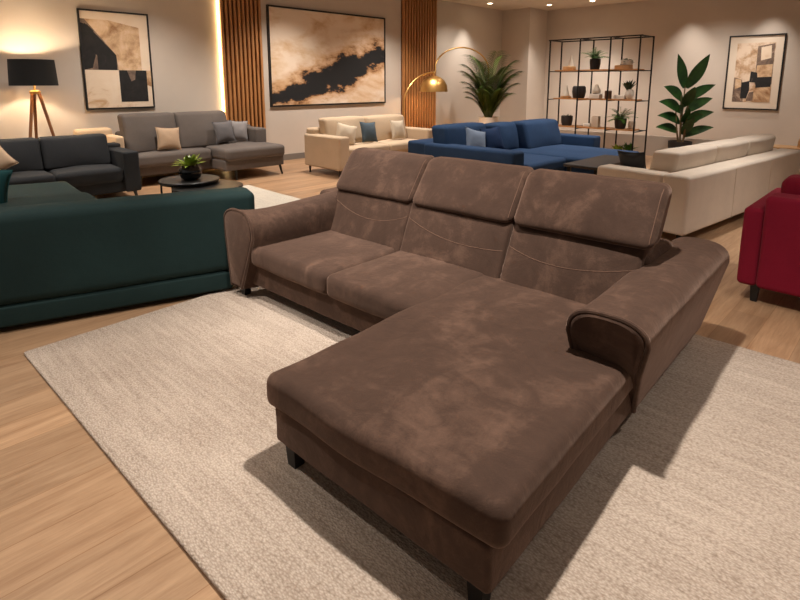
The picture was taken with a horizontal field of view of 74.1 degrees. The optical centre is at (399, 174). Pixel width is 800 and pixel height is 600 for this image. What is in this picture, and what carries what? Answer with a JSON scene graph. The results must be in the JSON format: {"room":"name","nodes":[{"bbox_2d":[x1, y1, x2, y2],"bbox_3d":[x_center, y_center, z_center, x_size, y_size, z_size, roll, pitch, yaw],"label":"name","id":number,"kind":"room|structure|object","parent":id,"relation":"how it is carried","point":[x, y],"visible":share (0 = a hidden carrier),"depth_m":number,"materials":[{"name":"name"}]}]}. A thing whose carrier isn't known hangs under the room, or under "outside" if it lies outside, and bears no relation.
{"room":"store","nodes":[
{"label":"store","id":0,"kind":"room"},
{"bbox_2d":[0,0,502,153],"bbox_3d":[-2.719,-1.851,9.256,17.500,3.346,0.150,-10,14,-44],"label":"wall","id":1,"kind":"structure","parent":0,"point":[184,39],"depth_m":8.48,"materials":[{"name":"paint"}]},
{"bbox_2d":[76,8,154,109],"bbox_3d":[-4.117,-1.667,7.736,0.940,1.390,0.035,-10,14,-44],"label":"framed print","id":2,"kind":"object","parent":1,"relation":"attached to","point":[115,49],"visible":1,"depth_m":7.71,"materials":[{"name":"beige paper"}]},
{"bbox_2d":[142,152,304,176],"bbox_3d":[-3.034,-0.182,9.107,16.440,0.110,0.020,-10,14,-44],"label":"baseboard","id":3,"kind":"structure","parent":1,"relation":"attached to","point":[294,155],"depth_m":10.02,"materials":[{"name":"paint"}]},
{"bbox_2d":[216,0,266,141],"bbox_3d":[-2.695,-1.827,9.119,0.802,3.346,0.080,-10,14,-44],"label":"panel","id":4,"kind":"object","parent":1,"relation":"attached to","point":[239,21],"visible":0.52,"depth_m":9.05,"materials":[{"name":"brown wood"}]},
{"bbox_2d":[266,4,385,106],"bbox_3d":[-1.335,-2.285,10.445,2.850,1.790,0.045,-10,14,-44],"label":"framed painting","id":5,"kind":"object","parent":1,"relation":"attached to","point":[316,57],"visible":1,"depth_m":10.29},
{"bbox_2d":[401,0,436,128],"bbox_3d":[0.456,-2.371,12.223,1.150,3.346,0.080,-10,14,-44],"label":"panel","id":6,"kind":"object","parent":1,"relation":"attached to","point":[418,17],"visible":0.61,"depth_m":12.10,"materials":[{"name":"brown wood"}]},
{"bbox_2d":[0,155,799,599],"bbox_3d":[2.404,0.732,4.508,17.500,0.100,14.700,-10,14,-44],"label":"floor","id":7,"kind":"structure","parent":0,"point":[73,527],"depth_m":2.00,"materials":[{"name":"brown wood"}]},
{"bbox_2d":[7,59,58,138],"bbox_3d":[-4.620,-0.595,6.800,0.548,1.728,0.574,-10,14,-44],"label":"floor lamp","id":8,"kind":"object","parent":7,"relation":"on","point":[21,72],"visible":0.94,"depth_m":6.51,"materials":[{"name":"black fabric"}]},
{"bbox_2d":[0,133,140,195],"bbox_3d":[-4.331,0.003,6.056,2.313,0.807,0.844,-10,14,-44],"label":"sofa","id":9,"kind":"object","parent":7,"relation":"on","point":[92,165],"visible":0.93,"depth_m":6.32,"materials":[{"name":"grey fabric"}]},
{"bbox_2d":[0,146,18,169],"bbox_3d":[-4.404,-0.157,5.701,0.160,0.460,0.486,9,14,43],"label":"throw pillow","id":10,"kind":"object","parent":9,"relation":"on","point":[6,161],"visible":0.91,"depth_m":5.76,"materials":[{"name":"beige fabric"}]},
{"bbox_2d":[0,137,43,171],"bbox_3d":[-4.500,-0.210,6.058,0.654,0.387,0.328,-10,14,-44],"label":"cushion","id":11,"kind":"object","parent":9,"relation":"on","point":[29,152],"depth_m":6.10,"materials":[{"name":"grey fabric"}]},
{"bbox_2d":[9,170,55,184],"bbox_3d":[-4.314,0.082,5.958,0.665,0.217,0.623,-10,14,-44],"label":"seat cushion","id":12,"kind":"object","parent":9,"relation":"on","point":[18,177],"depth_m":5.87,"materials":[{"name":"grey fabric"}]},
{"bbox_2d":[38,133,110,169],"bbox_3d":[-4.006,-0.296,6.543,0.724,0.386,0.334,-10,14,-44],"label":"cushion","id":13,"kind":"object","parent":9,"relation":"on","point":[64,151],"depth_m":6.42,"materials":[{"name":"grey fabric"}]},
{"bbox_2d":[45,164,123,186],"bbox_3d":[-3.829,-0.002,6.435,0.711,0.222,0.624,-10,14,-44],"label":"seat cushion","id":14,"kind":"object","parent":9,"relation":"on","point":[76,175],"depth_m":6.27,"materials":[{"name":"grey fabric"}]},
{"bbox_2d":[73,127,124,147],"bbox_3d":[-4.192,-0.226,7.333,0.584,0.811,0.644,-10,14,-44],"label":"armchair","id":15,"kind":"object","parent":7,"relation":"on","point":[107,132],"visible":0.14,"depth_m":7.33,"materials":[{"name":"beige fabric"}]},
{"bbox_2d":[0,181,254,327],"bbox_3d":[-3.128,0.369,4.194,3.309,0.723,2.890,-5,11,-28],"label":"sofa","id":16,"kind":"object","parent":7,"relation":"on","point":[65,251],"visible":0.94,"depth_m":3.30,"materials":[{"name":"green fabric"}]},
{"bbox_2d":[0,170,12,203],"bbox_3d":[-3.420,0.107,4.302,0.466,0.387,0.211,-6,12,-30],"label":"throw pillow","id":17,"kind":"object","parent":16,"relation":"on","point":[5,175],"visible":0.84,"depth_m":4.39,"materials":[{"name":"teal fabric"}]},
{"bbox_2d":[8,181,80,197],"bbox_3d":[-4.074,0.281,4.795,2.210,0.174,0.924,-5,11,-28],"label":"cushion","id":18,"kind":"object","parent":16,"relation":"on","point":[61,187],"depth_m":5.11,"materials":[{"name":"green fabric"}]},
{"bbox_2d":[0,192,96,206],"bbox_3d":[-3.449,0.380,4.126,2.212,0.226,0.902,-5,11,-28],"label":"bolster cushion","id":19,"kind":"object","parent":16,"relation":"on","point":[53,198],"depth_m":4.50,"materials":[{"name":"green fabric"}]},
{"bbox_2d":[115,110,284,186],"bbox_3d":[-3.005,-0.455,8.083,2.124,1.009,1.263,-10,14,-44],"label":"sofa","id":20,"kind":"object","parent":7,"relation":"on","point":[197,136],"visible":0.74,"depth_m":7.92,"materials":[{"name":"grey fabric"}]},
{"bbox_2d":[117,112,175,152],"bbox_3d":[-3.654,-0.619,7.723,0.745,0.563,0.356,-10,14,-44],"label":"cushion","id":21,"kind":"object","parent":20,"relation":"on","point":[138,131],"depth_m":7.55,"materials":[{"name":"grey fabric"}]},
{"bbox_2d":[155,127,181,149],"bbox_3d":[-3.354,-0.530,7.678,0.360,0.346,0.151,-8,13,-40],"label":"throw pillow","id":22,"kind":"object","parent":20,"relation":"on","point":[167,138],"visible":1,"depth_m":7.63,"materials":[{"name":"beige fabric"}]},
{"bbox_2d":[139,147,211,167],"bbox_3d":[-3.422,-0.275,7.835,1.104,0.218,0.586,-10,14,-44],"label":"seat cushion","id":23,"kind":"object","parent":20,"relation":"on","point":[150,157],"depth_m":7.61,"materials":[{"name":"grey fabric"}]},
{"bbox_2d":[172,110,229,147],"bbox_3d":[-3.099,-0.716,8.269,0.816,0.551,0.353,-10,14,-44],"label":"cushion","id":24,"kind":"object","parent":20,"relation":"on","point":[196,129],"depth_m":8.10,"materials":[{"name":"grey fabric"}]},
{"bbox_2d":[212,120,235,143],"bbox_3d":[-2.756,-0.678,8.310,0.148,0.348,0.347,7,12,35],"label":"throw pillow","id":25,"kind":"object","parent":20,"relation":"on","point":[224,132],"visible":1,"depth_m":8.26,"materials":[{"name":"grey fabric"}]},
{"bbox_2d":[227,120,247,140],"bbox_3d":[-2.630,-0.719,8.586,0.373,0.360,0.129,-7,12,-36],"label":"throw pillow","id":26,"kind":"object","parent":20,"relation":"on","point":[239,127],"visible":0.68,"depth_m":8.57,"materials":[{"name":"grey fabric"}]},
{"bbox_2d":[203,141,284,161],"bbox_3d":[-2.525,-0.398,8.409,1.004,0.214,1.025,-10,14,-44],"label":"cushion","id":27,"kind":"object","parent":20,"relation":"on","point":[229,151],"depth_m":8.08,"materials":[{"name":"grey fabric"}]},
{"bbox_2d":[243,185,298,208],"bbox_3d":[-2.139,0.386,6.152,1.950,0.011,2.000,-10,14,-44],"label":"area rug","id":28,"kind":"object","parent":7,"relation":"on","point":[262,198],"visible":0.2,"depth_m":6.64,"materials":[{"name":"beige carpet"}]},
{"bbox_2d":[158,174,219,192],"bbox_3d":[-2.319,0.233,5.870,0.630,0.388,0.630,-10,14,-44],"label":"coffee table","id":29,"kind":"object","parent":28,"relation":"on","point":[205,179],"visible":0.8,"depth_m":5.68,"materials":[{"name":"black wood"}]},
{"bbox_2d":[172,155,201,179],"bbox_3d":[-2.300,-0.092,5.782,0.365,0.282,0.341,-4,11,-20],"label":"potted plant","id":30,"kind":"object","parent":29,"relation":"on","point":[189,169],"visible":1,"depth_m":5.72,"materials":[{"name":"green plant"}]},
{"bbox_2d":[172,180,242,191],"bbox_3d":[-2.065,0.282,5.735,0.720,0.338,0.720,-10,14,-44],"label":"coffee table","id":31,"kind":"object","parent":28,"relation":"on","point":[220,184],"visible":0.43,"depth_m":5.66,"materials":[{"name":"brown wood"}]},
{"bbox_2d":[304,114,432,176],"bbox_3d":[-0.467,-0.571,9.083,2.213,0.885,0.953,-10,14,-44],"label":"loveseat","id":32,"kind":"object","parent":7,"relation":"on","point":[323,148],"visible":0.61,"depth_m":8.57,"materials":[{"name":"beige fabric"}]},
{"bbox_2d":[318,116,363,142],"bbox_3d":[-0.939,-0.737,8.821,0.863,0.466,0.314,-10,14,-44],"label":"cushion","id":33,"kind":"object","parent":32,"relation":"on","point":[327,125],"depth_m":8.64,"materials":[{"name":"beige fabric"}]},
{"bbox_2d":[336,122,357,144],"bbox_3d":[-0.862,-0.651,8.473,0.424,0.413,0.161,-4,11,-21],"label":"throw pillow","id":34,"kind":"object","parent":32,"relation":"on","point":[349,131],"visible":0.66,"depth_m":8.43,"materials":[{"name":"beige fabric"}]},
{"bbox_2d":[360,122,377,141],"bbox_3d":[-0.518,-0.718,8.824,0.148,0.362,0.406,8,13,40],"label":"throw pillow","id":35,"kind":"object","parent":32,"relation":"on","point":[368,130],"visible":1,"depth_m":8.75,"materials":[{"name":"blue fabric"}]},
{"bbox_2d":[349,142,388,155],"bbox_3d":[-0.710,-0.417,8.711,0.894,0.196,0.666,-10,14,-44],"label":"seat cushion","id":36,"kind":"object","parent":32,"relation":"on","point":[376,145],"depth_m":8.60,"materials":[{"name":"beige fabric"}]},
{"bbox_2d":[362,114,406,141],"bbox_3d":[-0.279,-0.847,9.468,0.925,0.456,0.312,-10,14,-44],"label":"cushion","id":37,"kind":"object","parent":32,"relation":"on","point":[383,131],"depth_m":9.30,"materials":[{"name":"beige fabric"}]},
{"bbox_2d":[373,138,417,151],"bbox_3d":[-0.078,-0.528,9.333,0.885,0.195,0.663,-10,14,-44],"label":"seat cushion","id":38,"kind":"object","parent":32,"relation":"on","point":[399,144],"depth_m":9.05,"materials":[{"name":"beige fabric"}]},
{"bbox_2d":[389,120,405,139],"bbox_3d":[-0.040,-0.801,9.326,0.147,0.354,0.387,7,12,36],"label":"throw pillow","id":39,"kind":"object","parent":32,"relation":"on","point":[397,127],"visible":1,"depth_m":9.25,"materials":[{"name":"beige fabric"}]},
{"bbox_2d":[24,286,799,599],"bbox_3d":[0.782,1.090,2.125,5.180,0.017,2.650,9,13,41],"label":"area rug","id":40,"kind":"object","parent":7,"relation":"on","point":[695,493],"visible":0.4,"depth_m":1.94,"materials":[{"name":"carpet"}]},
{"bbox_2d":[224,148,729,599],"bbox_3d":[0.011,0.458,2.915,2.723,0.954,2.191,9,13,41],"label":"sectional sofa","id":41,"kind":"object","parent":40,"relation":"on","point":[508,319],"visible":1,"depth_m":2.23,"materials":[{"name":"brown fabric"}]},
{"bbox_2d":[251,230,394,294],"bbox_3d":[-0.465,0.531,3.450,0.758,0.166,0.705,9,13,41],"label":"seat cushion","id":42,"kind":"object","parent":41,"relation":"on","point":[306,260],"depth_m":3.30,"materials":[{"name":"brown fabric"}]},
{"bbox_2d":[327,251,482,318],"bbox_3d":[0.066,0.612,2.982,0.690,0.164,0.702,9,13,41],"label":"seat cushion","id":43,"kind":"object","parent":41,"relation":"on","point":[383,285],"depth_m":2.85,"materials":[{"name":"brown fabric"}]},
{"bbox_2d":[267,275,632,547],"bbox_3d":[0.368,0.757,2.183,1.006,0.159,1.509,9,13,41],"label":"cushion","id":44,"kind":"object","parent":41,"relation":"on","point":[468,403],"depth_m":1.80,"materials":[{"name":"brown fabric"}]},
{"bbox_2d":[403,47,488,116],"bbox_3d":[1.110,-1.752,11.904,3.240,2.237,0.610,-10,14,-44],"label":"lamp","id":45,"kind":"object","parent":7,"relation":"on","point":[433,83],"visible":0.85,"depth_m":11.27,"materials":[{"name":"gold metal"}]},
{"bbox_2d":[457,50,524,123],"bbox_3d":[2.078,-1.728,12.131,1.499,2.112,1.517,-3,10,-14],"label":"potted palm","id":46,"kind":"object","parent":7,"relation":"on","point":[490,98],"visible":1,"depth_m":11.89,"materials":[{"name":"green plant"}]},
{"bbox_2d":[479,116,498,123],"bbox_3d":[2.037,-1.009,12.229,0.450,0.660,0.450,-10,14,-44],"label":"pot","id":47,"kind":"object","parent":46,"relation":"on","point":[483,119],"depth_m":12.01,"materials":[{"name":"white ceramic"}]},
{"bbox_2d":[408,119,638,173],"bbox_3d":[1.917,-0.347,7.886,2.824,0.857,2.404,-10,14,-44],"label":"sofa","id":48,"kind":"object","parent":7,"relation":"on","point":[536,144],"visible":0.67,"depth_m":7.59,"materials":[{"name":"blue fabric"}]},
{"bbox_2d":[432,122,485,144],"bbox_3d":[0.888,-0.527,7.735,0.966,0.447,0.376,-10,14,-44],"label":"cushion","id":49,"kind":"object","parent":48,"relation":"on","point":[455,133],"depth_m":7.44,"materials":[{"name":"blue fabric"}]},
{"bbox_2d":[465,126,485,146],"bbox_3d":[1.062,-0.466,7.412,0.482,0.436,0.163,-8,12,-37],"label":"throw pillow","id":50,"kind":"object","parent":48,"relation":"on","point":[473,137],"visible":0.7,"depth_m":7.33,"materials":[{"name":"grey fabric"}]},
{"bbox_2d":[480,126,504,148],"bbox_3d":[1.342,-0.516,7.670,0.441,0.378,0.164,-9,13,-42],"label":"throw pillow","id":51,"kind":"object","parent":48,"relation":"on","point":[493,138],"visible":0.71,"depth_m":7.61,"materials":[{"name":"blue fabric"}]},
{"bbox_2d":[485,122,518,149],"bbox_3d":[1.561,-0.588,8.117,0.582,0.440,0.372,-10,14,-44],"label":"cushion","id":52,"kind":"object","parent":48,"relation":"on","point":[509,131],"depth_m":7.99,"materials":[{"name":"blue fabric"}]},
{"bbox_2d":[513,119,561,148],"bbox_3d":[2.189,-0.661,8.494,1.036,0.448,0.416,-10,14,-44],"label":"cushion","id":53,"kind":"object","parent":48,"relation":"on","point":[531,133],"depth_m":8.23,"materials":[{"name":"blue fabric"}]},
{"bbox_2d":[524,153,565,170],"bbox_3d":[1.474,-0.186,7.394,0.995,0.193,1.347,-10,14,-44],"label":"seat cushion","id":54,"kind":"object","parent":48,"relation":"on","point":[536,161],"depth_m":7.06,"materials":[{"name":"blue fabric"}]},
{"bbox_2d":[511,144,638,170],"bbox_3d":[2.467,-0.305,8.038,1.346,0.202,1.826,-10,14,-44],"label":"cushion","id":55,"kind":"object","parent":48,"relation":"on","point":[571,152],"depth_m":7.80,"materials":[{"name":"blue fabric"}]},
{"bbox_2d":[563,155,620,173],"bbox_3d":[2.478,0.068,6.556,1.120,0.500,0.430,-10,14,-44],"label":"coffee table","id":56,"kind":"object","parent":7,"relation":"on","point":[592,163],"visible":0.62,"depth_m":6.35,"materials":[{"name":"brown wood"}]},
{"bbox_2d":[546,34,654,152],"bbox_3d":[3.787,-1.480,10.254,0.522,2.270,1.832,-10,14,-44],"label":"display shelf","id":57,"kind":"object","parent":7,"relation":"on","point":[608,70],"visible":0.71,"depth_m":10.02,"materials":[{"name":"black metal"}]},
{"bbox_2d":[561,115,572,125],"bbox_3d":[3.379,-1.122,10.731,0.230,0.230,0.230,-10,14,-44],"label":"pot","id":58,"kind":"object","parent":57,"relation":"on","point":[566,120],"visible":1,"depth_m":10.65,"materials":[{"name":"grey ceramic"}]},
{"bbox_2d":[563,66,575,69],"bbox_3d":[3.373,-2.127,10.560,0.254,0.070,0.254,-10,14,-44],"label":"wooden box","id":59,"kind":"object","parent":57,"relation":"on","point":[564,67],"visible":0.91,"depth_m":10.45,"materials":[{"name":"brown wood"}]},
{"bbox_2d":[568,55,573,65],"bbox_3d":[3.395,-2.262,10.514,0.117,0.212,0.117,-10,14,-44],"label":"bottle vase","id":60,"kind":"object","parent":59,"relation":"on","point":[571,63],"visible":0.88,"depth_m":10.49,"materials":[{"name":"beige ceramic"}]},
{"bbox_2d":[572,86,585,97],"bbox_3d":[3.538,-1.640,10.478,0.265,0.238,0.265,-10,14,-44],"label":"vase","id":61,"kind":"object","parent":57,"relation":"on","point":[582,89],"visible":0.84,"depth_m":10.38,"materials":[{"name":"grey ceramic"}]},
{"bbox_2d":[583,123,590,126],"bbox_3d":[3.692,-0.985,10.437,0.106,0.064,0.138,-10,14,-44],"label":"box","id":62,"kind":"object","parent":57,"relation":"on","point":[584,124],"visible":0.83,"depth_m":10.39,"materials":[{"name":"white ceramic"}]},
{"bbox_2d":[588,94,601,98],"bbox_3d":[3.780,-1.525,10.253,0.148,0.090,0.212,-10,14,-44],"label":"box","id":63,"kind":"object","parent":57,"relation":"on","point":[591,96],"visible":0.97,"depth_m":10.19,"materials":[{"name":"white ceramic"}]},
{"bbox_2d":[592,84,600,93],"bbox_3d":[3.791,-1.656,10.219,0.159,0.180,0.159,-10,14,-44],"label":"bottle vase","id":64,"kind":"object","parent":63,"relation":"on","point":[596,90],"visible":1,"depth_m":10.18,"materials":[{"name":"beige ceramic"}]},
{"bbox_2d":[583,47,608,68],"bbox_3d":[3.760,-2.239,10.157,0.644,0.430,0.542,-10,14,-44],"label":"potted fern","id":65,"kind":"object","parent":57,"relation":"on","point":[595,62],"visible":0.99,"depth_m":10.11,"materials":[{"name":"green plant"}]},
{"bbox_2d":[591,116,600,126],"bbox_3d":[3.808,-1.039,10.310,0.117,0.212,0.138,-10,14,-44],"label":"block","id":66,"kind":"object","parent":57,"relation":"on","point":[595,120],"visible":0.99,"depth_m":10.27,"materials":[{"name":"beige"}]},
{"bbox_2d":[604,91,611,98],"bbox_3d":[3.956,-1.526,10.074,0.127,0.154,0.127,-10,14,-44],"label":"candle jar","id":67,"kind":"object","parent":57,"relation":"on","point":[609,92],"visible":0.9,"depth_m":10.03,"materials":[{"name":"brown glass"}]},
{"bbox_2d":[611,144,624,149],"bbox_3d":[4.142,-0.482,10.091,0.338,0.242,0.390,3,10,16],"label":"potted plant","id":68,"kind":"object","parent":57,"relation":"on","point":[615,146],"visible":0.3,"depth_m":10.06,"materials":[{"name":"green plant"}]},
{"bbox_2d":[613,95,625,98],"bbox_3d":[4.121,-1.458,9.919,0.138,0.074,0.201,-10,14,-44],"label":"box","id":69,"kind":"object","parent":57,"relation":"on","point":[614,96],"visible":0.88,"depth_m":9.86,"materials":[{"name":"white ceramic"}]},
{"bbox_2d":[604,107,637,128],"bbox_3d":[4.122,-1.080,9.961,0.666,0.414,0.663,-10,14,-44],"label":"potted fern","id":70,"kind":"object","parent":57,"relation":"on","point":[620,122],"visible":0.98,"depth_m":9.90,"materials":[{"name":"green plant"}]},
{"bbox_2d":[614,65,632,68],"bbox_3d":[4.137,-1.997,9.807,0.170,0.074,0.276,-10,14,-44],"label":"box","id":71,"kind":"object","parent":57,"relation":"on","point":[615,66],"visible":0.89,"depth_m":9.74,"materials":[{"name":"brown wood"}]},
{"bbox_2d":[621,58,634,64],"bbox_3d":[4.190,-2.092,9.754,0.259,0.131,0.242,2,10,10],"label":"bowl","id":72,"kind":"object","parent":71,"relation":"on","point":[626,61],"visible":0.99,"depth_m":9.68,"materials":[{"name":"white ceramic"}]},
{"bbox_2d":[618,142,637,150],"bbox_3d":[4.290,-0.489,9.959,0.325,0.302,0.344,-10,14,-44],"label":"potted plant","id":73,"kind":"object","parent":57,"relation":"on","point":[629,146],"visible":0.56,"depth_m":9.92,"materials":[{"name":"green plant"}]},
{"bbox_2d":[623,80,635,98],"bbox_3d":[4.221,-1.585,9.788,0.310,0.370,0.269,-10,14,-44],"label":"bud vase","id":74,"kind":"object","parent":57,"relation":"on","point":[629,94],"visible":0.99,"depth_m":9.74,"materials":[{"name":"white ceramic"}]},
{"bbox_2d":[628,121,635,128],"bbox_3d":[4.328,-0.929,9.887,0.138,0.143,0.138,-10,14,-44],"label":"bud vase","id":75,"kind":"object","parent":57,"relation":"on","point":[630,123],"visible":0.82,"depth_m":9.84,"materials":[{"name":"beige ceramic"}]},
{"bbox_3d":[3.346,-1.574,10.685,0.212,0.037,0.212,-10,14,-44],"label":"wooden dish","id":76,"kind":"object","parent":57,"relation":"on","visible":0},
{"bbox_2d":[563,85,569,95],"bbox_3d":[3.346,-1.697,10.663,0.138,0.212,0.138,-10,14,-44],"label":"bottle vase","id":77,"kind":"object","parent":76,"relation":"on","point":[566,92],"visible":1,"depth_m":10.63,"materials":[{"name":"beige ceramic"}]},
{"bbox_2d":[657,54,714,147],"bbox_3d":[5.116,-1.197,9.586,0.971,1.944,0.485,-3,10,-15],"label":"potted plant","id":78,"kind":"object","parent":7,"relation":"on","point":[690,99],"visible":0.91,"depth_m":9.54,"materials":[{"name":"green plant"}]},
{"bbox_2d":[597,134,799,237],"bbox_3d":[3.458,0.014,5.955,3.102,0.815,0.906,-8,13,-38],"label":"sofa","id":79,"kind":"object","parent":7,"relation":"on","point":[712,182],"visible":0.78,"depth_m":5.18,"materials":[{"name":"beige fabric"}]},
{"bbox_2d":[650,145,717,172],"bbox_3d":[2.832,-0.085,5.304,0.904,0.394,0.300,-8,13,-38],"label":"cushion","id":80,"kind":"object","parent":79,"relation":"on","point":[689,157],"depth_m":5.06,"materials":[{"name":"beige fabric"}]},
{"bbox_2d":[697,139,748,162],"bbox_3d":[3.524,-0.181,5.849,0.846,0.392,0.299,-8,13,-38],"label":"cushion","id":81,"kind":"object","parent":79,"relation":"on","point":[728,149],"depth_m":5.68,"materials":[{"name":"beige fabric"}]},
{"bbox_2d":[731,134,775,155],"bbox_3d":[4.200,-0.274,6.375,0.842,0.393,0.300,-8,13,-38],"label":"cushion","id":82,"kind":"object","parent":79,"relation":"on","point":[759,144],"depth_m":6.19,"materials":[{"name":"beige fabric"}]},
{"bbox_2d":[737,175,799,301],"bbox_3d":[3.373,0.504,3.069,0.986,0.846,2.222,-10,14,-44],"label":"armchair","id":83,"kind":"object","parent":7,"relation":"on","point":[769,255],"visible":1,"depth_m":3.39,"materials":[{"name":"red fabric"}]},
{"bbox_2d":[780,175,799,194],"bbox_3d":[2.944,0.252,3.286,0.320,0.419,0.972,-10,14,-44],"label":"cushion","id":84,"kind":"object","parent":83,"relation":"on","point":[791,185],"depth_m":3.47,"materials":[{"name":"red fabric"}]},
{"bbox_2d":[773,144,799,149],"bbox_3d":[6.417,-0.177,8.099,0.400,0.450,1.550,-10,14,-44],"label":"bench","id":85,"kind":"object","parent":7,"relation":"on","point":[775,145],"visible":0.06,"depth_m":8.32,"materials":[{"name":"brown wood"}]},
{"bbox_2d":[499,7,547,121],"bbox_3d":[3.380,-2.784,14.573,0.880,3.346,0.840,-10,14,-44],"label":"column","id":86,"kind":"structure","parent":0,"point":[524,30],"depth_m":14.20,"materials":[{"name":"paint"}]},
{"bbox_2d":[442,0,644,10],"bbox_3d":[2.404,-2.662,3.912,17.500,0.100,14.700,-10,14,-44],"label":"ceiling","id":87,"kind":"structure","parent":0,"point":[497,4],"depth_m":13.00,"materials":[{"name":"paint"}]},
{"bbox_2d":[590,59,600,68],"bbox_3d":[3.747,-2.127,10.181,0.200,0.200,0.200,-10,14,-44],"label":"pot","id":88,"kind":"object","parent":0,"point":[594,63],"depth_m":10.11,"materials":[{"name":"grey ceramic"}]},
{"bbox_2d":[614,118,626,128],"bbox_3d":[4.148,-0.969,9.977,0.210,0.190,0.210,-10,14,-44],"label":"pot","id":89,"kind":"object","parent":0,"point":[619,124],"depth_m":9.90,"materials":[{"name":"grey ceramic"}]},
{"bbox_2d":[617,150,645,168],"bbox_3d":[2.338,-0.092,5.315,0.149,0.316,0.290,-7,12,-36],"label":"throw pillow","id":90,"kind":"object","parent":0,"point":[631,159],"visible":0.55,"depth_m":5.24,"materials":[{"name":"black fabric"}]},
{"bbox_2d":[543,0,799,144],"bbox_3d":[8.581,-2.011,10.168,0.150,3.346,14.520,-10,14,-44],"label":"wall","id":91,"kind":"structure","parent":0,"point":[693,30],"depth_m":12.31,"materials":[{"name":"paint"}]},
{"bbox_2d":[722,33,786,110],"bbox_3d":[7.444,-2.157,11.164,1.010,1.550,0.035,10,14,44],"label":"framed print","id":92,"kind":"object","parent":91,"relation":"attached to","point":[754,70],"visible":1,"depth_m":11.14,"materials":[{"name":"beige paper"}]},
{"bbox_2d":[559,129,799,169],"bbox_3d":[7.587,-0.141,8.037,0.060,0.400,12.500,-10,14,-44],"label":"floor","id":93,"kind":"structure","parent":0,"point":[653,143],"depth_m":10.70,"materials":[{"name":"paint"}]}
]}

